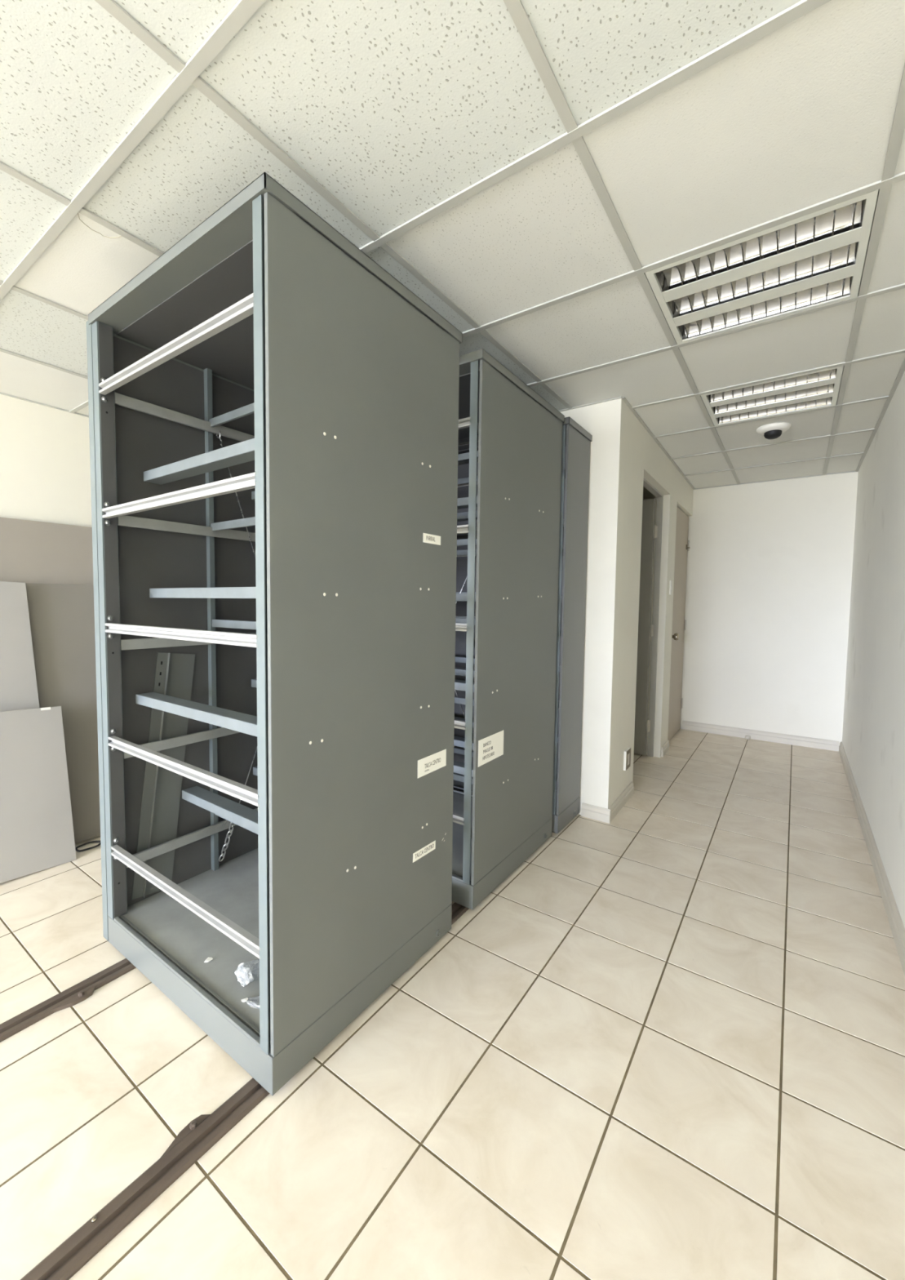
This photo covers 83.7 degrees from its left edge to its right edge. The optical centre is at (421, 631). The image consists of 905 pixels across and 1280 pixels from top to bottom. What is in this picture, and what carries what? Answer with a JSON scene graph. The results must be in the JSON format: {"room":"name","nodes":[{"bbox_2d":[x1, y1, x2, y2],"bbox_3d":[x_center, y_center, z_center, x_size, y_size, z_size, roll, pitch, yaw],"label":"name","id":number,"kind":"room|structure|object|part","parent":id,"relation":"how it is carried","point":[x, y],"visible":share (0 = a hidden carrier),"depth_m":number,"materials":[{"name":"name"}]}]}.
{"room":"file storage room","nodes":[
{"label":"file storage room","id":0,"kind":"room"},
{"bbox_2d":[0,394,92,527],"bbox_3d":[-4.246,-0.053,0.283,0.120,2.544,10.345,3,4,37],"label":"wall","id":1,"kind":"structure","parent":0,"point":[45,467],"depth_m":2.91,"materials":[{"name":"white paint"}]},
{"bbox_2d":[0,728,904,1279],"bbox_3d":[-1.867,1.229,0.225,4.078,0.060,13.185,3,4,37],"label":"floor","id":2,"kind":"structure","parent":0,"point":[669,1043],"depth_m":1.29,"materials":[{"name":"beige tile"}]},
{"bbox_2d":[0,581,39,711],"bbox_3d":[-2.187,0.416,2.157,0.466,1.339,0.962,3,4,37],"label":"leaning board","id":3,"kind":"object","parent":2,"relation":"on","point":[18,680],"visible":0.43,"depth_m":2.52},
{"bbox_2d":[0,706,76,883],"bbox_3d":[-1.929,0.724,2.160,0.253,0.730,0.749,3,4,37],"label":"leaning board","id":4,"kind":"object","parent":2,"relation":"on","point":[37,833],"visible":1,"depth_m":2.33,"materials":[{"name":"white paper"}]},
{"bbox_2d":[0,516,93,584],"bbox_3d":[-2.051,0.225,2.628,0.574,1.669,1.900,3,4,37],"label":"panel","id":5,"kind":"object","parent":2,"relation":"on","point":[31,551],"visible":0.1,"depth_m":2.84,"materials":[{"name":"beige"}]},
{"bbox_2d":[25,582,100,843],"bbox_3d":[-1.736,0.388,2.826,0.464,1.302,0.980,3,4,37],"label":"leaning board","id":6,"kind":"object","parent":2,"relation":"on","point":[62,615],"visible":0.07,"depth_m":2.68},
{"bbox_2d":[0,958,136,1042],"bbox_3d":[-1.017,1.115,1.633,0.082,0.020,4.385,3,4,37],"label":"rail","id":7,"kind":"object","parent":2,"relation":"on","point":[82,991],"visible":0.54,"depth_m":1.53,"materials":[{"name":"brown metal"}]},
{"bbox_2d":[451,348,564,910],"bbox_3d":[0.071,-0.009,2.538,0.971,2.148,0.818,3,4,37],"label":"tall cabinet","id":8,"kind":"object","parent":7,"relation":"on","point":[507,816],"visible":0.49,"depth_m":2.15,"materials":[{"name":"grey metal"}]},
{"bbox_3d":[-0.159,0.735,2.255,0.840,0.030,0.018,3,4,37],"label":"rail","id":9,"kind":"part","parent":8,"relation":"part of","materials":[{"name":"silver metal"}]},
{"bbox_3d":[-0.155,0.352,2.232,0.840,0.030,0.018,3,4,37],"label":"rail","id":10,"kind":"part","parent":8,"relation":"part of","materials":[{"name":"silver metal"}]},
{"bbox_3d":[-0.151,-0.035,2.209,0.840,0.030,0.018,3,4,37],"label":"rail","id":11,"kind":"part","parent":8,"relation":"part of","materials":[{"name":"silver metal"}]},
{"bbox_3d":[0.073,0.715,2.574,0.860,0.030,0.012,3,4,37],"label":"rail","id":12,"kind":"part","parent":8,"relation":"part of","materials":[{"name":"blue metal"}]},
{"bbox_3d":[-0.147,-0.414,2.187,0.840,0.030,0.018,3,4,37],"label":"rail","id":13,"kind":"part","parent":8,"relation":"part of","materials":[{"name":"silver metal"}]},
{"bbox_3d":[0.307,0.703,2.885,0.835,0.030,0.010,3,4,37],"label":"rail","id":14,"kind":"part","parent":8,"relation":"part of","materials":[{"name":"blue metal"}]},
{"bbox_3d":[0.076,0.331,2.551,0.860,0.030,0.012,3,4,37],"label":"rail","id":15,"kind":"part","parent":8,"relation":"part of","materials":[{"name":"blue metal"}]},
{"bbox_3d":[-0.143,-0.816,2.163,0.840,0.030,0.018,3,4,37],"label":"rail","id":16,"kind":"part","parent":8,"relation":"part of","materials":[{"name":"silver metal"}]},
{"bbox_3d":[0.080,-0.055,2.528,0.860,0.030,0.012,3,4,37],"label":"rail","id":17,"kind":"part","parent":8,"relation":"part of","materials":[{"name":"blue metal"}]},
{"bbox_3d":[0.315,-0.067,2.839,0.835,0.030,0.010,3,4,37],"label":"rail","id":18,"kind":"part","parent":8,"relation":"part of","materials":[{"name":"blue metal"}]},
{"bbox_3d":[0.319,-0.446,2.817,0.835,0.030,0.010,3,4,37],"label":"rail","id":19,"kind":"part","parent":8,"relation":"part of","materials":[{"name":"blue metal"}]},
{"bbox_3d":[0.084,-0.434,2.506,0.860,0.030,0.012,3,4,37],"label":"rail","id":20,"kind":"part","parent":8,"relation":"part of","materials":[{"name":"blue metal"}]},
{"bbox_3d":[0.088,-0.837,2.482,0.860,0.030,0.012,3,4,37],"label":"rail","id":21,"kind":"part","parent":8,"relation":"part of","materials":[{"name":"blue metal"}]},
{"bbox_3d":[0.323,-0.849,2.793,0.835,0.030,0.010,3,4,37],"label":"rail","id":22,"kind":"part","parent":8,"relation":"part of","materials":[{"name":"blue metal"}]},
{"bbox_3d":[0.204,-0.006,1.966,0.032,2.017,0.048,3,4,37],"label":"post","id":23,"kind":"part","parent":8,"relation":"part of","materials":[{"name":"grey metal"}]},
{"bbox_2d":[453,416,592,833],"bbox_3d":[0.448,-0.033,3.018,0.971,2.148,0.350,3,4,37],"label":"tall cabinet","id":24,"kind":"object","parent":7,"relation":"on","point":[575,446],"visible":0.27,"depth_m":2.73,"materials":[{"name":"grey metal"}]},
{"bbox_3d":[0.374,-0.850,2.831,0.840,0.030,0.018,3,4,37],"label":"rail","id":25,"kind":"part","parent":24,"relation":"part of","materials":[{"name":"grey metal"}]},
{"bbox_3d":[0.556,-0.072,3.143,0.909,2.017,0.003,3,4,37],"label":"panel","id":26,"kind":"part","parent":24,"relation":"part of","materials":[{"name":"grey metal"}]},
{"bbox_3d":[0.721,-0.041,2.633,0.032,2.017,0.048,3,4,37],"label":"post","id":27,"kind":"part","parent":24,"relation":"part of","materials":[{"name":"grey metal"}]},
{"bbox_3d":[0.829,-0.046,2.735,0.012,2.018,0.332,3,4,37],"label":"panel","id":28,"kind":"part","parent":24,"relation":"part of","materials":[{"name":"grey metal"}]},
{"bbox_2d":[75,840,100,852],"bbox_3d":[-1.642,1.059,2.498,0.086,0.015,0.119,3,4,37],"label":"cable loop","id":29,"kind":"object","parent":2,"relation":"on","point":[91,842],"visible":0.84,"depth_m":2.48,"materials":[{"name":"black rubber"}]},
{"bbox_2d":[20,902,469,1279],"bbox_3d":[-0.458,1.145,1.218,0.082,0.020,4.385,3,4,37],"label":"rail","id":30,"kind":"object","parent":2,"relation":"on","point":[204,1131],"visible":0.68,"depth_m":1.05,"materials":[{"name":"brown metal"}]},
{"bbox_2d":[86,171,462,1095],"bbox_3d":[-0.499,0.030,1.779,0.971,2.148,0.814,3,4,37],"label":"tall cabinet","id":31,"kind":"object","parent":30,"relation":"on","point":[273,413],"visible":1,"depth_m":1.52,"materials":[{"name":"grey metal"}]},
{"bbox_3d":[-1.112,0.031,1.734,0.038,2.130,0.002,3,4,37],"label":"edge trim","id":32,"kind":"part","parent":31,"relation":"part of","materials":[{"name":"grey metal"}]},
{"bbox_3d":[-1.065,-0.005,1.728,0.040,2.017,0.048,3,4,37],"label":"post","id":33,"kind":"part","parent":31,"relation":"part of","materials":[{"name":"grey metal"}]},
{"bbox_2d":[131,652,195,900],"bbox_3d":[-0.969,0.534,1.912,0.016,0.916,0.257,3,4,37],"label":"metal plate","id":34,"kind":"object","parent":31,"relation":"on","point":[162,791],"visible":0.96,"depth_m":1.91,"materials":[{"name":"grey metal"}]},
{"bbox_3d":[-0.872,0.015,2.057,0.040,2.136,0.802,3,4,37],"label":"panel","id":35,"kind":"part","parent":31,"relation":"part of","materials":[{"name":"grey metal"}]},
{"bbox_3d":[-0.711,-0.777,1.407,0.840,0.030,0.018,3,4,37],"label":"rail","id":36,"kind":"part","parent":31,"relation":"part of","materials":[{"name":"silver metal"}]},
{"bbox_3d":[-0.715,-0.375,1.430,0.840,0.030,0.018,3,4,37],"label":"rail","id":37,"kind":"part","parent":31,"relation":"part of","materials":[{"name":"silver metal"}]},
{"bbox_3d":[-0.834,0.413,2.049,0.012,0.036,0.702,3,4,37],"label":"rail","id":38,"kind":"part","parent":31,"relation":"part of","materials":[{"name":"grey metal"}]},
{"bbox_3d":[-0.719,0.004,1.453,0.840,0.030,0.018,3,4,37],"label":"rail","id":39,"kind":"part","parent":31,"relation":"part of","materials":[{"name":"silver metal"}]},
{"bbox_3d":[-0.723,0.391,1.476,0.840,0.030,0.018,3,4,37],"label":"rail","id":40,"kind":"part","parent":31,"relation":"part of","materials":[{"name":"silver metal"}]},
{"bbox_3d":[-0.822,-0.800,1.977,0.012,0.036,0.702,3,4,37],"label":"rail","id":41,"kind":"part","parent":31,"relation":"part of","materials":[{"name":"grey metal"}]},
{"bbox_3d":[-0.727,0.774,1.498,0.840,0.030,0.018,3,4,37],"label":"rail","id":42,"kind":"part","parent":31,"relation":"part of","materials":[{"name":"silver metal"}]},
{"bbox_3d":[-0.826,-0.396,2.001,0.012,0.036,0.702,3,4,37],"label":"rail","id":43,"kind":"part","parent":31,"relation":"part of","materials":[{"name":"grey metal"}]},
{"bbox_3d":[-0.830,0.031,2.026,0.012,0.036,0.702,3,4,37],"label":"rail","id":44,"kind":"part","parent":31,"relation":"part of","materials":[{"name":"grey metal"}]},
{"bbox_3d":[-0.838,0.806,2.072,0.012,0.036,0.702,3,4,37],"label":"rail","id":45,"kind":"part","parent":31,"relation":"part of","materials":[{"name":"grey metal"}]},
{"bbox_2d":[204,957,213,962],"bbox_3d":[-0.656,1.016,1.563,0.023,0.005,0.024,2,4,15],"label":"paper scrap","id":46,"kind":"object","parent":31,"relation":"on","point":[208,959],"visible":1,"depth_m":1.56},
{"bbox_3d":[-0.845,-0.020,2.034,0.024,2.014,0.020,3,4,37],"label":"post","id":47,"kind":"part","parent":31,"relation":"part of","materials":[{"name":"grey metal"}]},
{"bbox_3d":[-0.481,-0.798,1.724,0.860,0.030,0.012,3,4,37],"label":"rail","id":48,"kind":"part","parent":31,"relation":"part of","materials":[{"name":"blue metal"}]},
{"bbox_3d":[-0.485,-0.395,1.747,0.860,0.030,0.012,3,4,37],"label":"rail","id":49,"kind":"part","parent":31,"relation":"part of","materials":[{"name":"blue metal"}]},
{"bbox_3d":[-0.489,-0.016,1.770,0.860,0.030,0.012,3,4,37],"label":"rail","id":50,"kind":"part","parent":31,"relation":"part of","materials":[{"name":"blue metal"}]},
{"bbox_3d":[-0.497,0.753,1.815,0.860,0.030,0.012,3,4,37],"label":"rail","id":51,"kind":"part","parent":31,"relation":"part of","materials":[{"name":"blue metal"}]},
{"bbox_2d":[241,997,248,1002],"bbox_3d":[-0.489,1.023,1.401,0.018,0.004,0.015,-1,4,-26],"label":"paper scrap","id":52,"kind":"object","parent":31,"relation":"on","point":[244,1000],"visible":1,"depth_m":1.40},
{"bbox_2d":[235,960,259,986],"bbox_3d":[-0.503,1.001,1.495,0.082,0.046,0.079,3,4,37],"label":"plastic bag","id":53,"kind":"object","parent":31,"relation":"on","point":[242,971],"visible":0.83,"depth_m":1.48,"materials":[{"name":"white plastic"}]},
{"bbox_2d":[246,996,259,1008],"bbox_3d":[-0.454,1.025,1.401,0.067,0.010,0.042,1,3,11],"label":"plastic bag","id":54,"kind":"object","parent":31,"relation":"on","point":[253,998],"visible":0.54,"depth_m":1.40,"materials":[{"name":"white plastic"}]},
{"bbox_3d":[-0.364,0.033,1.209,0.032,2.017,0.048,3,4,37],"label":"post","id":55,"kind":"part","parent":31,"relation":"part of","materials":[{"name":"grey metal"}]},
{"bbox_3d":[-0.118,0.018,1.496,0.012,2.018,0.796,3,4,37],"label":"panel","id":56,"kind":"part","parent":31,"relation":"part of","materials":[{"name":"grey metal"}]},
{"bbox_2d":[745,735,751,739],"bbox_3d":[3.001,0.971,4.633,0.042,0.034,0.041,3,4,37],"label":"door stop","id":57,"kind":"object","parent":2,"relation":"on","point":[747,737],"visible":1,"depth_m":4.62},
{"bbox_2d":[0,0,904,489],"bbox_3d":[-1.842,-1.230,0.080,4.078,0.202,13.185,3,4,37],"label":"ceiling","id":58,"kind":"structure","parent":0,"point":[522,168],"depth_m":1.27,"materials":[{"name":"paint"}]},
{"bbox_2d":[644,189,879,344],"bbox_3d":[1.154,-1.249,1.739,0.581,0.104,0.581,3,4,37],"label":"light","id":59,"kind":"object","parent":58,"relation":"attached to","point":[815,260],"visible":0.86,"depth_m":1.72,"materials":[{"name":"white metal"}]},
{"bbox_3d":[0.837,-1.232,1.730,0.004,0.055,0.128,3,4,37],"label":"louvre blade","id":60,"kind":"part","parent":59,"relation":"part of","materials":[{"name":"metal"}]},
{"bbox_3d":[0.955,-1.240,1.888,0.004,0.055,0.128,3,4,37],"label":"louvre blade","id":61,"kind":"part","parent":59,"relation":"part of","materials":[{"name":"metal"}]},
{"bbox_3d":[0.873,-1.230,1.703,0.004,0.055,0.128,3,4,37],"label":"louvre blade","id":62,"kind":"part","parent":59,"relation":"part of","materials":[{"name":"metal"}]},
{"bbox_3d":[1.072,-1.248,2.046,0.004,0.055,0.128,3,4,37],"label":"louvre blade","id":63,"kind":"part","parent":59,"relation":"part of","materials":[{"name":"metal"}]},
{"bbox_3d":[0.991,-1.238,1.861,0.004,0.055,0.128,3,4,37],"label":"louvre blade","id":64,"kind":"part","parent":59,"relation":"part of","materials":[{"name":"metal"}]},
{"bbox_3d":[0.909,-1.228,1.677,0.004,0.055,0.128,3,4,37],"label":"louvre blade","id":65,"kind":"part","parent":59,"relation":"part of","materials":[{"name":"metal"}]},
{"bbox_3d":[1.108,-1.246,2.019,0.004,0.055,0.128,3,4,37],"label":"louvre blade","id":66,"kind":"part","parent":59,"relation":"part of","materials":[{"name":"metal"}]},
{"bbox_3d":[1.027,-1.236,1.834,0.004,0.055,0.128,3,4,37],"label":"louvre blade","id":67,"kind":"part","parent":59,"relation":"part of","materials":[{"name":"metal"}]},
{"bbox_3d":[0.946,-1.226,1.650,0.004,0.055,0.128,3,4,37],"label":"louvre blade","id":68,"kind":"part","parent":59,"relation":"part of","materials":[{"name":"metal"}]},
{"bbox_3d":[1.144,-1.244,1.992,0.004,0.055,0.128,3,4,37],"label":"louvre blade","id":69,"kind":"part","parent":59,"relation":"part of","materials":[{"name":"metal"}]},
{"bbox_3d":[1.063,-1.234,1.808,0.004,0.055,0.128,3,4,37],"label":"louvre blade","id":70,"kind":"part","parent":59,"relation":"part of","materials":[{"name":"metal"}]},
{"bbox_3d":[1.181,-1.242,1.966,0.004,0.055,0.128,3,4,37],"label":"louvre blade","id":71,"kind":"part","parent":59,"relation":"part of","materials":[{"name":"metal"}]},
{"bbox_3d":[0.982,-1.224,1.623,0.004,0.055,0.128,3,4,37],"label":"louvre blade","id":72,"kind":"part","parent":59,"relation":"part of","materials":[{"name":"metal"}]},
{"bbox_3d":[1.099,-1.232,1.781,0.004,0.055,0.128,3,4,37],"label":"louvre blade","id":73,"kind":"part","parent":59,"relation":"part of","materials":[{"name":"metal"}]},
{"bbox_3d":[1.217,-1.240,1.939,0.004,0.055,0.128,3,4,37],"label":"louvre blade","id":74,"kind":"part","parent":59,"relation":"part of","materials":[{"name":"metal"}]},
{"bbox_3d":[1.018,-1.222,1.596,0.004,0.055,0.128,3,4,37],"label":"louvre blade","id":75,"kind":"part","parent":59,"relation":"part of","materials":[{"name":"metal"}]},
{"bbox_3d":[1.135,-1.230,1.754,0.004,0.055,0.128,3,4,37],"label":"louvre blade","id":76,"kind":"part","parent":59,"relation":"part of","materials":[{"name":"metal"}]},
{"bbox_3d":[1.253,-1.238,1.912,0.004,0.055,0.128,3,4,37],"label":"louvre blade","id":77,"kind":"part","parent":59,"relation":"part of","materials":[{"name":"metal"}]},
{"bbox_3d":[1.054,-1.220,1.569,0.004,0.055,0.128,3,4,37],"label":"louvre blade","id":78,"kind":"part","parent":59,"relation":"part of","materials":[{"name":"metal"}]},
{"bbox_3d":[1.172,-1.228,1.727,0.004,0.055,0.128,3,4,37],"label":"louvre blade","id":79,"kind":"part","parent":59,"relation":"part of","materials":[{"name":"metal"}]},
{"bbox_3d":[1.289,-1.236,1.885,0.004,0.055,0.128,3,4,37],"label":"louvre blade","id":80,"kind":"part","parent":59,"relation":"part of","materials":[{"name":"metal"}]},
{"bbox_3d":[1.090,-1.218,1.542,0.004,0.055,0.128,3,4,37],"label":"louvre blade","id":81,"kind":"part","parent":59,"relation":"part of","materials":[{"name":"metal"}]},
{"bbox_3d":[1.208,-1.226,1.700,0.004,0.055,0.128,3,4,37],"label":"louvre blade","id":82,"kind":"part","parent":59,"relation":"part of","materials":[{"name":"metal"}]},
{"bbox_3d":[1.325,-1.234,1.858,0.004,0.055,0.128,3,4,37],"label":"louvre blade","id":83,"kind":"part","parent":59,"relation":"part of","materials":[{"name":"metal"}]},
{"bbox_3d":[1.361,-1.232,1.831,0.004,0.055,0.128,3,4,37],"label":"louvre blade","id":84,"kind":"part","parent":59,"relation":"part of","materials":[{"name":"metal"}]},
{"bbox_3d":[1.244,-1.224,1.673,0.004,0.055,0.128,3,4,37],"label":"louvre blade","id":85,"kind":"part","parent":59,"relation":"part of","materials":[{"name":"metal"}]},
{"bbox_3d":[1.127,-1.216,1.516,0.004,0.055,0.128,3,4,37],"label":"louvre blade","id":86,"kind":"part","parent":59,"relation":"part of","materials":[{"name":"metal"}]},
{"bbox_3d":[1.398,-1.230,1.805,0.004,0.055,0.128,3,4,37],"label":"louvre blade","id":87,"kind":"part","parent":59,"relation":"part of","materials":[{"name":"metal"}]},
{"bbox_3d":[1.280,-1.222,1.647,0.004,0.055,0.128,3,4,37],"label":"louvre blade","id":88,"kind":"part","parent":59,"relation":"part of","materials":[{"name":"metal"}]},
{"bbox_3d":[1.163,-1.214,1.489,0.004,0.055,0.128,3,4,37],"label":"louvre blade","id":89,"kind":"part","parent":59,"relation":"part of","materials":[{"name":"metal"}]},
{"bbox_3d":[1.434,-1.229,1.778,0.004,0.055,0.128,3,4,37],"label":"louvre blade","id":90,"kind":"part","parent":59,"relation":"part of","materials":[{"name":"metal"}]},
{"bbox_3d":[1.316,-1.220,1.620,0.004,0.055,0.128,3,4,37],"label":"louvre blade","id":91,"kind":"part","parent":59,"relation":"part of","materials":[{"name":"metal"}]},
{"bbox_3d":[1.199,-1.212,1.462,0.004,0.055,0.128,3,4,37],"label":"louvre blade","id":92,"kind":"part","parent":59,"relation":"part of","materials":[{"name":"metal"}]},
{"bbox_3d":[1.470,-1.227,1.751,0.004,0.055,0.128,3,4,37],"label":"louvre blade","id":93,"kind":"part","parent":59,"relation":"part of","materials":[{"name":"metal"}]},
{"bbox_3d":[1.353,-1.218,1.593,0.004,0.055,0.128,3,4,37],"label":"louvre blade","id":94,"kind":"part","parent":59,"relation":"part of","materials":[{"name":"metal"}]},
{"bbox_3d":[1.235,-1.210,1.435,0.004,0.055,0.128,3,4,37],"label":"louvre blade","id":95,"kind":"part","parent":59,"relation":"part of","materials":[{"name":"metal"}]},
{"bbox_2d":[701,364,844,426],"bbox_3d":[1.881,-1.299,2.717,0.581,0.104,0.581,3,4,37],"label":"light","id":96,"kind":"object","parent":58,"relation":"attached to","point":[816,389],"visible":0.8,"depth_m":2.72,"materials":[{"name":"white metal"}]},
{"bbox_2d":[755,422,791,439],"bbox_3d":[2.197,-1.239,3.147,0.180,0.075,0.180,3,4,37],"label":"dome camera","id":97,"kind":"object","parent":58,"relation":"attached to","point":[772,430],"visible":1,"depth_m":3.10,"materials":[{"name":"white plastic"}]},
{"bbox_2d":[560,402,626,814],"bbox_3d":[0.009,-0.207,3.630,2.714,2.544,0.110,3,4,37],"label":"wall","id":98,"kind":"structure","parent":0,"point":[588,417],"depth_m":2.85,"materials":[{"name":"white paint"}]},
{"bbox_2d":[581,802,610,823],"bbox_3d":[0.998,1.034,2.879,0.160,0.075,0.016,3,4,37],"label":"baseboard","id":99,"kind":"structure","parent":98,"relation":"attached to","point":[594,812],"depth_m":2.87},
{"bbox_2d":[588,398,693,808],"bbox_3d":[1.796,-0.204,3.883,0.110,2.544,2.650,3,4,36],"label":"wall","id":100,"kind":"structure","parent":0,"point":[645,459],"depth_m":2.94,"materials":[{"name":"white paint"}]},
{"bbox_2d":[608,781,634,822],"bbox_3d":[1.220,1.025,3.064,0.017,0.075,0.545,3,4,36],"label":"baseboard","id":101,"kind":"structure","parent":100,"relation":"attached to","point":[628,793],"depth_m":3.04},
{"bbox_2d":[623,746,631,770],"bbox_3d":[1.281,0.789,3.130,0.018,0.120,0.110,3,4,36],"label":"wall socket","id":102,"kind":"object","parent":100,"relation":"attached to","point":[627,757],"visible":1,"depth_m":3.10,"materials":[{"name":"white plastic"}]},
{"bbox_2d":[634,478,663,756],"bbox_3d":[1.281,-0.029,3.900,0.850,2.083,0.908,3,4,36],"label":"door","id":103,"kind":"structure","parent":100,"relation":"in","point":[650,531],"depth_m":4.01,"materials":[{"name":"grey paint"}]},
{"bbox_3d":[1.609,-0.012,3.664,0.042,2.083,0.908,3,4,36],"label":"frame","id":104,"kind":"part","parent":103,"relation":"part of","materials":[{"name":"grey paint"}]},
{"bbox_2d":[661,740,669,756],"bbox_3d":[2.028,0.968,4.184,0.016,0.075,0.280,3,4,36],"label":"baseboard","id":105,"kind":"structure","parent":100,"relation":"attached to","point":[665,748],"depth_m":4.15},
{"bbox_2d":[669,580,672,595],"bbox_3d":[2.029,-0.357,4.090,0.013,0.116,0.072,3,4,36],"label":"light switch","id":106,"kind":"object","parent":100,"relation":"attached to","point":[671,581],"visible":1,"depth_m":4.07,"materials":[{"name":"white plastic"}]},
{"bbox_2d":[667,506,689,740],"bbox_3d":[2.337,-0.060,4.600,0.144,2.083,0.840,3,4,36],"label":"door","id":107,"kind":"structure","parent":100,"relation":"in","point":[682,544],"depth_m":4.64,"materials":[{"name":"grey paint"}]},
{"bbox_3d":[2.164,0.043,4.303,0.070,0.064,0.064,3,4,36],"label":"knob","id":108,"kind":"part","parent":107,"relation":"part of","materials":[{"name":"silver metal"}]},
{"bbox_2d":[643,471,858,746],"bbox_3d":[2.500,-0.267,5.073,2.768,2.544,0.120,3,4,37],"label":"wall","id":109,"kind":"structure","parent":0,"point":[770,564],"depth_m":4.52,"materials":[{"name":"white paint"}]},
{"bbox_2d":[682,720,839,751],"bbox_3d":[3.064,0.947,4.631,1.196,0.085,0.016,3,4,37],"label":"baseboard","id":110,"kind":"structure","parent":109,"relation":"attached to","point":[833,745],"depth_m":4.58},
{"bbox_2d":[842,370,904,928],"bbox_3d":[-0.214,0.064,-0.990,0.120,2.544,13.105,3,4,37],"label":"wall","id":111,"kind":"structure","parent":0,"point":[873,732],"depth_m":2.61,"materials":[{"name":"white paint"}]},
{"bbox_2d":[839,742,904,975],"bbox_3d":[-0.311,1.240,-0.921,0.016,0.085,12.965,3,4,37],"label":"baseboard","id":112,"kind":"structure","parent":111,"relation":"attached to","point":[896,924],"depth_m":2.25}
]}

